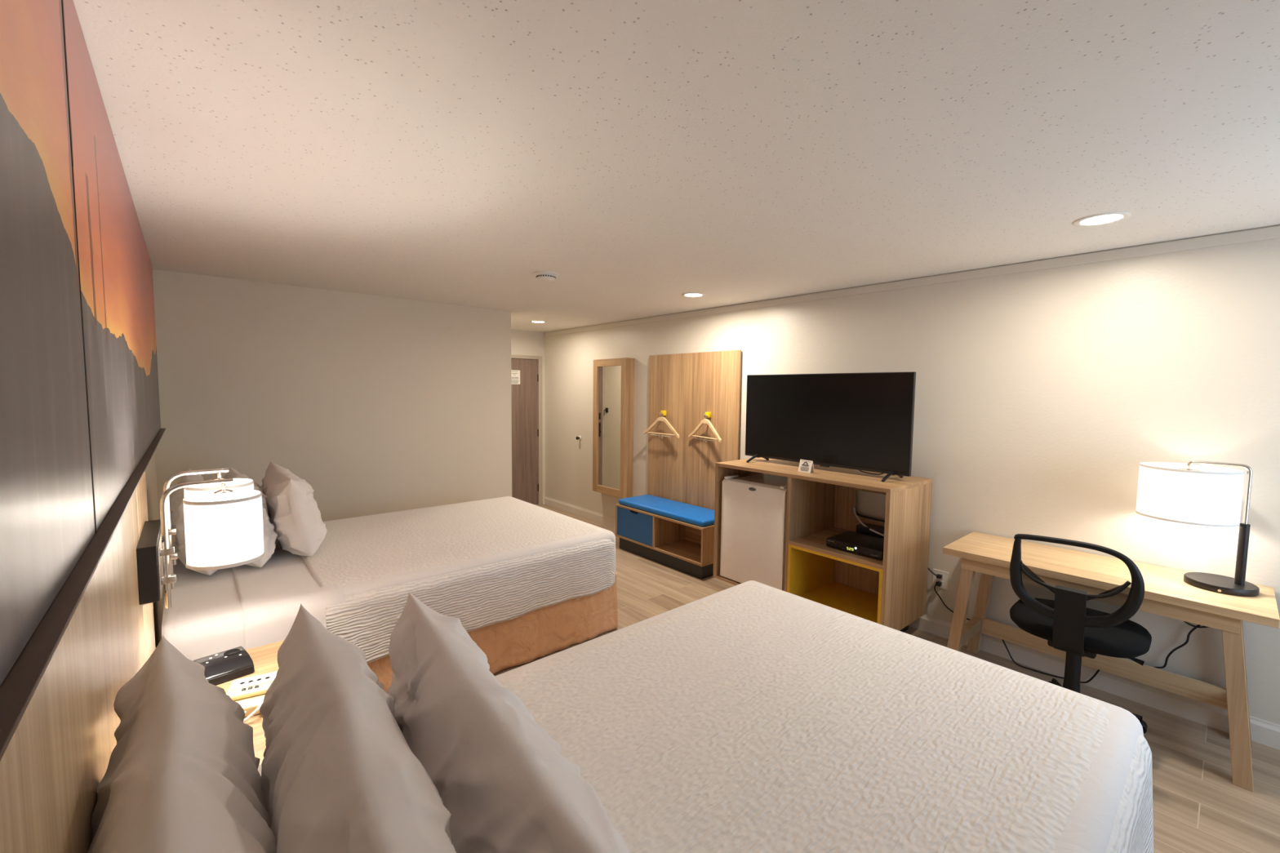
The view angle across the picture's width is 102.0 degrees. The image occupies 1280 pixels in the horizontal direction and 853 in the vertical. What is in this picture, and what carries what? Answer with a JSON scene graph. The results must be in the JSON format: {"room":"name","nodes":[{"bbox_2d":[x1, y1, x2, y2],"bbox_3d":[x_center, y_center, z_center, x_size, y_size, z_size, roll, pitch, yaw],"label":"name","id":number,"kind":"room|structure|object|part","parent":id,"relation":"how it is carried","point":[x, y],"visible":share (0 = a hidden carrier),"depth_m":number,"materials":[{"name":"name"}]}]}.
{"room":"hotel room","nodes":[
{"label":"hotel room","id":0,"kind":"room"},
{"bbox_2d":[145,451,163,648],"bbox_3d":[-1.318,0.333,1.171,0.100,2.440,6.450,-3,5,-41],"label":"wall","id":1,"kind":"structure","parent":0,"point":[150,471],"depth_m":3.19,"materials":[{"name":"beige paint"}]},
{"bbox_2d":[0,0,160,685],"bbox_3d":[-1.296,-0.347,1.215,0.042,1.082,5.970,-3,5,-41],"label":"wall mural","id":2,"kind":"object","parent":1,"relation":"attached to","point":[80,405],"visible":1,"depth_m":0.82},
{"bbox_3d":[-0.208,-0.247,-0.032,0.042,1.082,2.655,-3,5,-41],"label":"picture panel","id":3,"kind":"part","parent":2,"relation":"part of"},
{"bbox_3d":[-2.173,-0.428,2.221,0.042,1.082,3.295,-3,5,-41],"label":"picture panel","id":4,"kind":"part","parent":2,"relation":"part of","materials":[{"name":"orange"}]},
{"bbox_2d":[0,428,165,852],"bbox_3d":[-1.299,0.858,1.309,0.063,1.333,5.970,-3,5,-41],"label":"headboard","id":5,"kind":"object","parent":1,"relation":"attached to","point":[59,720],"visible":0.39,"depth_m":0.68,"materials":[{"name":"brown wood"}]},
{"bbox_3d":[-1.666,0.827,1.728,0.061,1.327,0.434,-3,5,-41],"label":"panel","id":6,"kind":"part","parent":5,"relation":"part of","materials":[{"name":"brown wood"}]},
{"bbox_2d":[136,467,264,608],"bbox_3d":[-1.428,0.343,1.697,0.294,0.372,0.467,-3,5,-41],"label":"wall lamp","id":7,"kind":"object","parent":5,"relation":"attached to","point":[224,517],"visible":1,"depth_m":1.55,"materials":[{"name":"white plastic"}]},
{"bbox_3d":[-1.504,0.409,1.631,0.004,0.150,0.378,-3,5,-41],"label":"plate","id":8,"kind":"part","parent":7,"relation":"part of","materials":[{"name":"silver metal"}]},
{"bbox_3d":[-1.412,0.472,1.565,0.022,0.034,0.022,-3,5,-41],"label":"switch knob","id":9,"kind":"part","parent":7,"relation":"part of","materials":[{"name":"silver metal"}]},
{"bbox_3d":[-1.526,0.335,1.793,0.172,0.372,0.015,-3,5,-41],"label":"arm","id":10,"kind":"part","parent":7,"relation":"part of","materials":[{"name":"silver metal"}]},
{"bbox_3d":[-1.345,0.352,1.587,0.172,0.372,0.015,-3,5,-41],"label":"arm","id":11,"kind":"part","parent":7,"relation":"part of","materials":[{"name":"silver metal"}]},
{"bbox_3d":[-1.479,0.301,1.831,0.190,0.203,0.190,-3,5,-41],"label":"lamp shade","id":12,"kind":"part","parent":7,"relation":"part of","materials":[{"name":"white fabric"}]},
{"bbox_3d":[-1.299,0.317,1.624,0.190,0.203,0.190,-3,5,-41],"label":"lamp shade","id":13,"kind":"part","parent":7,"relation":"part of","materials":[{"name":"white fabric"}]},
{"bbox_2d":[152,269,511,599],"bbox_3d":[-2.888,0.037,5.118,2.724,2.440,1.586,-3,5,-41],"label":"wall","id":14,"kind":"structure","parent":0,"point":[380,404],"depth_m":4.35,"materials":[{"name":"beige paint"}]},
{"bbox_2d":[511,328,545,496],"bbox_3d":[-1.867,-0.084,6.987,1.276,2.440,0.100,-3,5,-41],"label":"wall","id":15,"kind":"structure","parent":0,"point":[528,343],"depth_m":7.19,"materials":[{"name":"beige paint"}]},
{"bbox_2d":[511,354,542,505],"bbox_3d":[-1.868,0.086,6.966,1.229,2.104,0.150,-3,5,-41],"label":"door","id":16,"kind":"structure","parent":15,"relation":"in","point":[526,397],"depth_m":7.21,"materials":[{"name":"brown paint"}]},
{"bbox_2d":[511,369,519,384],"bbox_3d":[-1.703,-0.669,7.029,0.170,0.190,0.004,-3,5,-41],"label":"notice","id":17,"kind":"object","parent":16,"relation":"attached to","point":[515,375],"visible":0.75,"depth_m":7.04,"materials":[{"name":"white paper"}]},
{"bbox_2d":[73,0,1279,332],"bbox_3d":[-0.244,-1.031,2.985,4.200,0.050,8.136,-3,5,-41],"label":"ceiling","id":18,"kind":"structure","parent":0,"point":[642,154],"depth_m":1.61,"materials":[{"name":"paint"}]},
{"bbox_2d":[529,320,546,323],"bbox_3d":[-1.198,-1.233,6.110,0.196,0.008,0.196,-3,5,-41],"label":"recessed light","id":19,"kind":"object","parent":18,"relation":"in","point":[534,322],"visible":1,"depth_m":6.13,"materials":[{"name":"white plastic"}]},
{"bbox_2d":[533,271,558,281],"bbox_3d":[-0.648,-1.027,3.569,0.170,0.050,0.170,-3,5,-41],"label":"smoke detector","id":20,"kind":"object","parent":18,"relation":"attached to","point":[542,276],"visible":1,"depth_m":3.52,"materials":[{"name":"white plastic"}]},
{"bbox_2d":[681,292,705,297],"bbox_3d":[0.442,-1.086,4.291,0.196,0.008,0.196,-3,5,-41],"label":"recessed light","id":21,"kind":"object","parent":18,"relation":"in","point":[691,295],"visible":1,"depth_m":4.29,"materials":[{"name":"white plastic"}]},
{"bbox_2d":[1072,211,1131,226],"bbox_3d":[2.076,-0.930,2.334,0.196,0.008,0.196,-3,5,-41],"label":"recessed light","id":22,"kind":"object","parent":18,"relation":"in","point":[1108,218],"visible":1,"depth_m":2.33,"materials":[{"name":"white plastic"}]},
{"bbox_2d":[493,504,1279,852],"bbox_3d":[-0.272,1.452,3.160,4.200,0.050,8.136,-3,5,-41],"label":"floor","id":23,"kind":"structure","parent":0,"point":[1197,807],"depth_m":2.34,"materials":[{"name":"brown wood"}]},
{"bbox_2d":[214,640,284,764],"bbox_3d":[-1.302,1.222,1.821,0.570,0.575,0.880,-3,5,-41],"label":"nightstand","id":24,"kind":"object","parent":23,"relation":"on","point":[264,658],"visible":0.02,"depth_m":1.95,"materials":[{"name":"brown wood"}]},
{"bbox_2d":[193,646,254,684],"bbox_3d":[-1.569,0.894,1.951,0.204,0.050,0.150,4,5,41],"label":"alarm clock","id":25,"kind":"object","parent":24,"relation":"on","point":[235,663],"visible":0.9,"depth_m":1.92,"materials":[{"name":"black plastic"}]},
{"bbox_2d":[226,671,276,722],"bbox_3d":[-1.297,0.910,1.761,0.190,0.056,0.250,-2,5,-29],"label":"telephone","id":26,"kind":"object","parent":24,"relation":"on","point":[250,692],"visible":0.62,"depth_m":1.74,"materials":[{"name":"beige plastic"}]},
{"bbox_3d":[-1.236,0.922,1.681,0.127,0.034,0.049,-2,5,-29],"label":"handset cord","id":27,"kind":"part","parent":26,"relation":"part of","materials":[{"name":"white plastic"}]},
{"bbox_2d":[161,496,617,691],"bbox_3d":[-1.502,1.034,3.413,2.359,0.700,1.658,-3,5,-41],"label":"bed","id":28,"kind":"object","parent":23,"relation":"on","point":[526,582],"visible":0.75,"depth_m":2.93,"materials":[{"name":"white fabric"}]},
{"bbox_2d":[169,469,217,575],"bbox_3d":[-2.373,0.496,2.798,0.245,0.445,0.859,-3,6,-44],"label":"pillow","id":29,"kind":"object","parent":28,"relation":"on","point":[176,506],"visible":0.38,"depth_m":2.53,"materials":[{"name":"white fabric"}]},
{"bbox_2d":[222,466,277,567],"bbox_3d":[-2.213,0.490,2.910,0.238,0.442,0.860,-3,5,-43],"label":"pillow","id":30,"kind":"object","parent":28,"relation":"on","point":[269,535],"visible":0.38,"depth_m":2.71,"materials":[{"name":"white fabric"}]},
{"bbox_2d":[260,461,326,556],"bbox_3d":[-2.064,0.471,3.067,0.282,0.450,0.858,-3,6,-44],"label":"pillow","id":31,"kind":"object","parent":28,"relation":"on","point":[295,514],"visible":0.88,"depth_m":2.79,"materials":[{"name":"white fabric"}]},
{"bbox_3d":[-1.523,0.872,3.381,2.295,0.328,1.560,-3,5,-41],"label":"mattress","id":32,"kind":"part","parent":28,"relation":"part of","materials":[{"name":"white fabric"}]},
{"bbox_2d":[615,494,714,579],"bbox_3d":[0.309,1.037,5.083,0.440,0.522,1.214,-3,5,-41],"label":"storage bench","id":33,"kind":"object","parent":23,"relation":"on","point":[677,535],"visible":0.75,"depth_m":5.01,"materials":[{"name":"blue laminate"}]},
{"bbox_3d":[-0.082,0.966,5.529,0.440,0.300,0.020,-3,5,-41],"label":"panel","id":34,"kind":"part","parent":33,"relation":"part of","materials":[{"name":"brown wood"}]},
{"bbox_3d":[-0.052,0.991,5.180,0.018,0.292,0.541,-3,5,-41],"label":"drawer","id":35,"kind":"part","parent":33,"relation":"part of","materials":[{"name":"blue laminate"}]},
{"bbox_3d":[0.308,1.162,5.091,0.440,0.020,1.214,-3,5,-41],"label":"panel","id":36,"kind":"part","parent":33,"relation":"part of","materials":[{"name":"brown wood"}]},
{"bbox_2d":[618,494,714,526],"bbox_3d":[0.315,0.805,5.064,0.418,0.056,1.182,-3,5,-41],"label":"cushion","id":37,"kind":"object","parent":33,"relation":"on","point":[686,514],"depth_m":4.95,"materials":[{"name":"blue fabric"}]},
{"bbox_3d":[0.471,0.994,5.220,0.012,0.300,1.174,-3,5,-41],"label":"panel","id":38,"kind":"part","parent":33,"relation":"part of","materials":[{"name":"brown wood"}]},
{"bbox_3d":[0.701,1.038,4.631,0.440,0.300,0.020,-3,5,-41],"label":"panel","id":39,"kind":"part","parent":33,"relation":"part of","materials":[{"name":"brown wood"}]},
{"bbox_2d":[257,580,1153,852],"bbox_3d":[0.218,1.193,1.440,2.358,0.699,1.587,-3,5,-41],"label":"bed","id":40,"kind":"object","parent":23,"relation":"on","point":[751,716],"visible":0.8,"depth_m":1.42,"materials":[{"name":"white fabric"}]},
{"bbox_2d":[87,635,277,852],"bbox_3d":[-0.580,0.659,0.663,0.238,0.466,0.960,-3,5,-42],"label":"pillow","id":41,"kind":"object","parent":40,"relation":"on","point":[182,775],"visible":0.98,"depth_m":0.71,"materials":[{"name":"white fabric"}]},
{"bbox_2d":[259,603,456,852],"bbox_3d":[-0.416,0.641,0.765,0.238,0.466,0.959,-2,5,-37],"label":"pillow","id":42,"kind":"object","parent":40,"relation":"on","point":[340,774],"visible":1,"depth_m":0.71,"materials":[{"name":"white fabric"}]},
{"bbox_2d":[386,591,630,852],"bbox_3d":[-0.242,0.646,0.851,0.246,0.466,0.960,-2,5,-36],"label":"pillow","id":43,"kind":"object","parent":40,"relation":"on","point":[505,785],"visible":0.76,"depth_m":0.75,"materials":[{"name":"white fabric"}]},
{"bbox_2d":[713,457,932,632],"bbox_3d":[1.280,0.857,3.855,0.624,1.076,1.384,-3,5,-40],"label":"media cabinet","id":44,"kind":"object","parent":23,"relation":"on","point":[891,592],"visible":0.74,"depth_m":3.65,"materials":[{"name":"brown wood"}]},
{"bbox_3d":[1.276,1.245,3.883,0.622,0.018,1.332,-3,5,-40],"label":"panel","id":45,"kind":"part","parent":44,"relation":"part of","materials":[{"name":"brown wood"}]},
{"bbox_3d":[0.845,0.758,4.370,0.622,0.910,0.026,-3,5,-40],"label":"panel","id":46,"kind":"part","parent":44,"relation":"part of","materials":[{"name":"brown wood"}]},
{"bbox_2d":[720,473,787,591],"bbox_3d":[1.048,0.809,4.098,0.560,0.816,0.580,-3,5,-40],"label":"mini fridge","id":47,"kind":"object","parent":44,"relation":"on","point":[754,507],"visible":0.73,"depth_m":3.91,"materials":[{"name":"white metal"}]},
{"bbox_2d":[798,459,814,473],"bbox_3d":[1.192,0.283,3.717,0.048,0.085,0.106,-2,5,-34],"label":"tent card","id":48,"kind":"object","parent":44,"relation":"on","point":[806,466],"visible":1,"depth_m":3.70,"materials":[{"name":"white paper"}]},
{"bbox_2d":[745,371,915,482],"bbox_3d":[1.316,-0.033,3.826,0.283,0.711,1.328,-3,5,-40],"label":"television","id":49,"kind":"object","parent":44,"relation":"on","point":[858,421],"visible":1,"depth_m":3.71,"materials":[{"name":"black plastic"}]},
{"bbox_3d":[0.969,0.252,4.257,0.283,0.073,0.024,-3,5,-40],"label":"leg","id":50,"kind":"part","parent":49,"relation":"part of","materials":[{"name":"black plastic"}]},
{"bbox_3d":[1.669,0.319,3.424,0.283,0.073,0.024,-3,5,-40],"label":"leg","id":51,"kind":"part","parent":49,"relation":"part of","materials":[{"name":"black plastic"}]},
{"bbox_2d":[788,527,883,569],"bbox_3d":[1.490,0.825,3.589,0.602,0.026,0.660,-3,5,-40],"label":"shelf","id":52,"kind":"object","parent":44,"relation":"attached to","point":[814,541],"depth_m":3.52,"materials":[{"name":"brown wood"}]},
{"bbox_2d":[826,530,884,559],"bbox_3d":[1.493,0.790,3.456,0.307,0.062,0.380,-3,5,-40],"label":"box","id":53,"kind":"object","parent":44,"relation":"on","point":[871,546],"visible":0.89,"depth_m":3.41,"materials":[{"name":"black plastic"}]},
{"bbox_3d":[1.380,0.791,3.361,0.004,0.046,0.372,-3,5,-40],"label":"panel","id":54,"kind":"part","parent":53,"relation":"part of","materials":[{"name":"black plastic"}]},
{"bbox_3d":[1.726,0.799,3.786,0.014,0.890,0.660,-3,5,-40],"label":"panel","id":55,"kind":"part","parent":44,"relation":"part of","materials":[{"name":"brown wood"}]},
{"bbox_2d":[855,511,884,522],"bbox_3d":[1.726,0.608,3.772,0.054,0.210,0.428,-2,5,-33],"label":"cable","id":56,"kind":"object","parent":44,"relation":"attached to","point":[858,514],"visible":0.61,"depth_m":3.81,"materials":[{"name":"plastic"}]},
{"bbox_2d":[856,522,884,538],"bbox_3d":[1.711,0.764,3.660,0.120,0.090,0.330,-3,5,-41],"label":"box","id":57,"kind":"object","parent":44,"relation":"on","point":[861,529],"visible":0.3,"depth_m":3.68,"materials":[{"name":"black plastic"}]},
{"bbox_2d":[853,506,884,536],"bbox_3d":[1.632,0.607,3.746,0.061,0.266,0.416,0,4,-5],"label":"cable","id":58,"kind":"object","parent":57,"relation":"attached to","point":[854,508],"visible":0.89,"depth_m":3.74,"materials":[{"name":"plastic"}]},
{"bbox_3d":[1.718,0.841,3.334,0.622,0.910,0.026,-3,5,-40],"label":"panel","id":59,"kind":"part","parent":44,"relation":"part of","materials":[{"name":"brown wood"}]},
{"bbox_2d":[933,581,1099,683],"bbox_3d":[2.281,1.264,3.197,0.065,0.374,0.872,-3,5,-41],"label":"power cord","id":60,"kind":"object","parent":23,"relation":"on","point":[939,584],"visible":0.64,"depth_m":3.17,"materials":[{"name":"black plastic"}]},
{"bbox_2d":[1009,533,1151,733],"bbox_3d":[2.134,0.996,2.583,0.656,0.995,0.632,-3,6,-43],"label":"office chair","id":61,"kind":"object","parent":23,"relation":"on","point":[1079,624],"visible":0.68,"depth_m":2.39,"materials":[{"name":"black plastic"}]},
{"bbox_3d":[2.224,1.396,2.742,0.042,0.066,0.273,3,4,26],"label":"arm","id":62,"kind":"part","parent":61,"relation":"part of","materials":[{"name":"black plastic"}]},
{"bbox_3d":[1.974,0.713,2.376,0.030,0.122,0.399,-3,6,-43],"label":"lumbar rail","id":63,"kind":"part","parent":61,"relation":"part of","materials":[{"name":"black plastic"}]},
{"bbox_3d":[1.979,0.715,2.375,0.096,0.407,0.475,-3,6,-43],"label":"frame","id":64,"kind":"part","parent":61,"relation":"part of","materials":[{"name":"black plastic"}]},
{"bbox_3d":[2.171,0.988,2.578,0.496,0.095,0.530,-3,6,-43],"label":"seat","id":65,"kind":"part","parent":61,"relation":"part of","materials":[{"name":"black fabric"}]},
{"bbox_3d":[2.315,1.409,2.571,0.273,0.066,0.042,1,4,8],"label":"arm","id":66,"kind":"part","parent":61,"relation":"part of","materials":[{"name":"black plastic"}]},
{"bbox_2d":[942,531,1279,791],"bbox_3d":[2.354,1.105,2.740,0.536,0.761,1.232,-3,5,-41],"label":"desk","id":67,"kind":"object","parent":23,"relation":"on","point":[1166,594],"visible":0.91,"depth_m":2.60,"materials":[{"name":"brown wood"}]},
{"bbox_3d":[1.851,1.100,3.002,0.050,0.724,0.136,-3,5,-41],"label":"leg","id":68,"kind":"part","parent":67,"relation":"part of","materials":[{"name":"brown wood"}]},
{"bbox_3d":[1.996,1.255,3.165,0.371,0.075,0.040,-3,5,-41],"label":"rail","id":69,"kind":"part","parent":67,"relation":"part of","materials":[{"name":"brown wood"}]},
{"bbox_3d":[2.169,1.084,3.277,0.050,0.724,0.136,-3,5,-41],"label":"leg","id":70,"kind":"part","parent":67,"relation":"part of","materials":[{"name":"brown wood"}]},
{"bbox_2d":[1154,621,1209,668],"bbox_3d":[2.708,1.091,2.694,0.025,0.516,0.476,-3,5,-41],"label":"hanging cord","id":71,"kind":"object","parent":67,"relation":"hanging from","point":[1192,630],"visible":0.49,"depth_m":2.63,"materials":[{"name":"black plastic"}]},
{"bbox_2d":[1135,460,1259,596],"bbox_3d":[2.653,0.454,2.473,0.346,0.583,0.421,-3,5,-41],"label":"desk lamp","id":72,"kind":"object","parent":67,"relation":"on","point":[1189,493],"visible":1,"depth_m":2.37,"materials":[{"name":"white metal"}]},
{"bbox_3d":[2.630,0.317,2.492,0.344,0.243,0.344,-3,5,-41],"label":"lamp shade","id":73,"kind":"part","parent":72,"relation":"part of","materials":[{"name":"white fabric"}]},
{"bbox_3d":[2.692,0.303,2.420,0.017,0.273,0.205,-3,5,-41],"label":"arm","id":74,"kind":"part","parent":72,"relation":"part of","materials":[{"name":"silver metal"}]},
{"bbox_3d":[2.543,1.164,2.209,0.050,0.724,0.136,-3,5,-41],"label":"leg","id":75,"kind":"part","parent":67,"relation":"part of","materials":[{"name":"brown wood"}]},
{"bbox_3d":[2.860,1.148,2.485,0.050,0.724,0.136,-3,5,-41],"label":"leg","id":76,"kind":"part","parent":67,"relation":"part of","materials":[{"name":"brown wood"}]},
{"bbox_2d":[544,224,1279,725],"bbox_3d":[1.289,0.134,4.415,0.100,2.440,7.936,-3,5,-41],"label":"wall","id":77,"kind":"structure","parent":0,"point":[1042,396],"depth_m":3.01,"materials":[{"name":"beige paint"}]},
{"bbox_2d":[592,357,634,498],"bbox_3d":[-0.321,0.007,6.090,0.126,1.590,0.620,-3,5,-41],"label":"wall mirror","id":78,"kind":"object","parent":77,"relation":"attached to","point":[613,388],"visible":0.96,"depth_m":6.00,"materials":[{"name":"brown wood"}]},
{"bbox_3d":[-0.330,0.758,6.143,0.126,0.085,0.450,-3,5,-41],"label":"frame rail","id":79,"kind":"part","parent":78,"relation":"part of","materials":[{"name":"brown wood"}]},
{"bbox_3d":[-0.356,0.009,6.060,0.006,1.420,0.450,-3,5,-41],"label":"glass","id":80,"kind":"part","parent":78,"relation":"part of","materials":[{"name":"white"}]},
{"bbox_3d":[-0.313,-0.743,6.037,0.126,0.085,0.450,-3,5,-41],"label":"frame rail","id":81,"kind":"part","parent":78,"relation":"part of","materials":[{"name":"brown wood"}]},
{"bbox_2d":[647,350,741,510],"bbox_3d":[0.475,0.199,5.195,0.111,1.861,1.230,-3,5,-41],"label":"panel","id":82,"kind":"object","parent":77,"relation":"attached to","point":[684,388],"visible":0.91,"depth_m":5.17,"materials":[{"name":"brown wood"}]},
{"bbox_2d":[643,412,679,438],"bbox_3d":[0.218,-0.014,5.373,0.043,0.272,0.524,-3,5,-41],"label":"hanger","id":83,"kind":"object","parent":82,"relation":"hanging from","point":[660,419],"visible":1,"depth_m":5.36,"materials":[{"name":"brown wood"}]},
{"bbox_2d":[688,413,721,442],"bbox_3d":[0.613,0.015,4.912,0.044,0.272,0.524,-1,5,-27],"label":"hanger","id":84,"kind":"object","parent":82,"relation":"hanging from","point":[705,420],"visible":1,"depth_m":4.90,"materials":[{"name":"brown wood"}]},
{"bbox_2d":[544,496,1279,750],"bbox_3d":[1.232,1.297,4.459,0.016,0.112,7.936,-3,5,-41],"label":"baseboard","id":85,"kind":"structure","parent":77,"relation":"attached to","point":[1263,732],"depth_m":2.88,"materials":[{"name":"beige wood"}]},
{"bbox_2d":[544,225,1279,336],"bbox_3d":[1.261,-1.048,4.296,0.010,0.054,7.936,-3,5,-41],"label":"trim","id":86,"kind":"structure","parent":77,"relation":"attached to","point":[1268,233],"depth_m":3.19,"materials":[{"name":"beige paint"}]},
{"bbox_2d":[928,568,942,578],"bbox_3d":[1.972,0.981,3.555,0.040,0.083,0.175,-3,5,-41],"label":"power cord","id":87,"kind":"object","parent":77,"relation":"attached to","point":[938,575],"visible":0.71,"depth_m":3.50,"materials":[{"name":"black plastic"}]},
{"bbox_2d":[932,568,948,590],"bbox_3d":[2.039,1.037,3.520,0.009,0.120,0.098,-3,5,-41],"label":"wall outlet","id":88,"kind":"object","parent":77,"relation":"attached to","point":[944,580],"visible":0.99,"depth_m":3.51,"materials":[{"name":"white plastic"}]}
]}

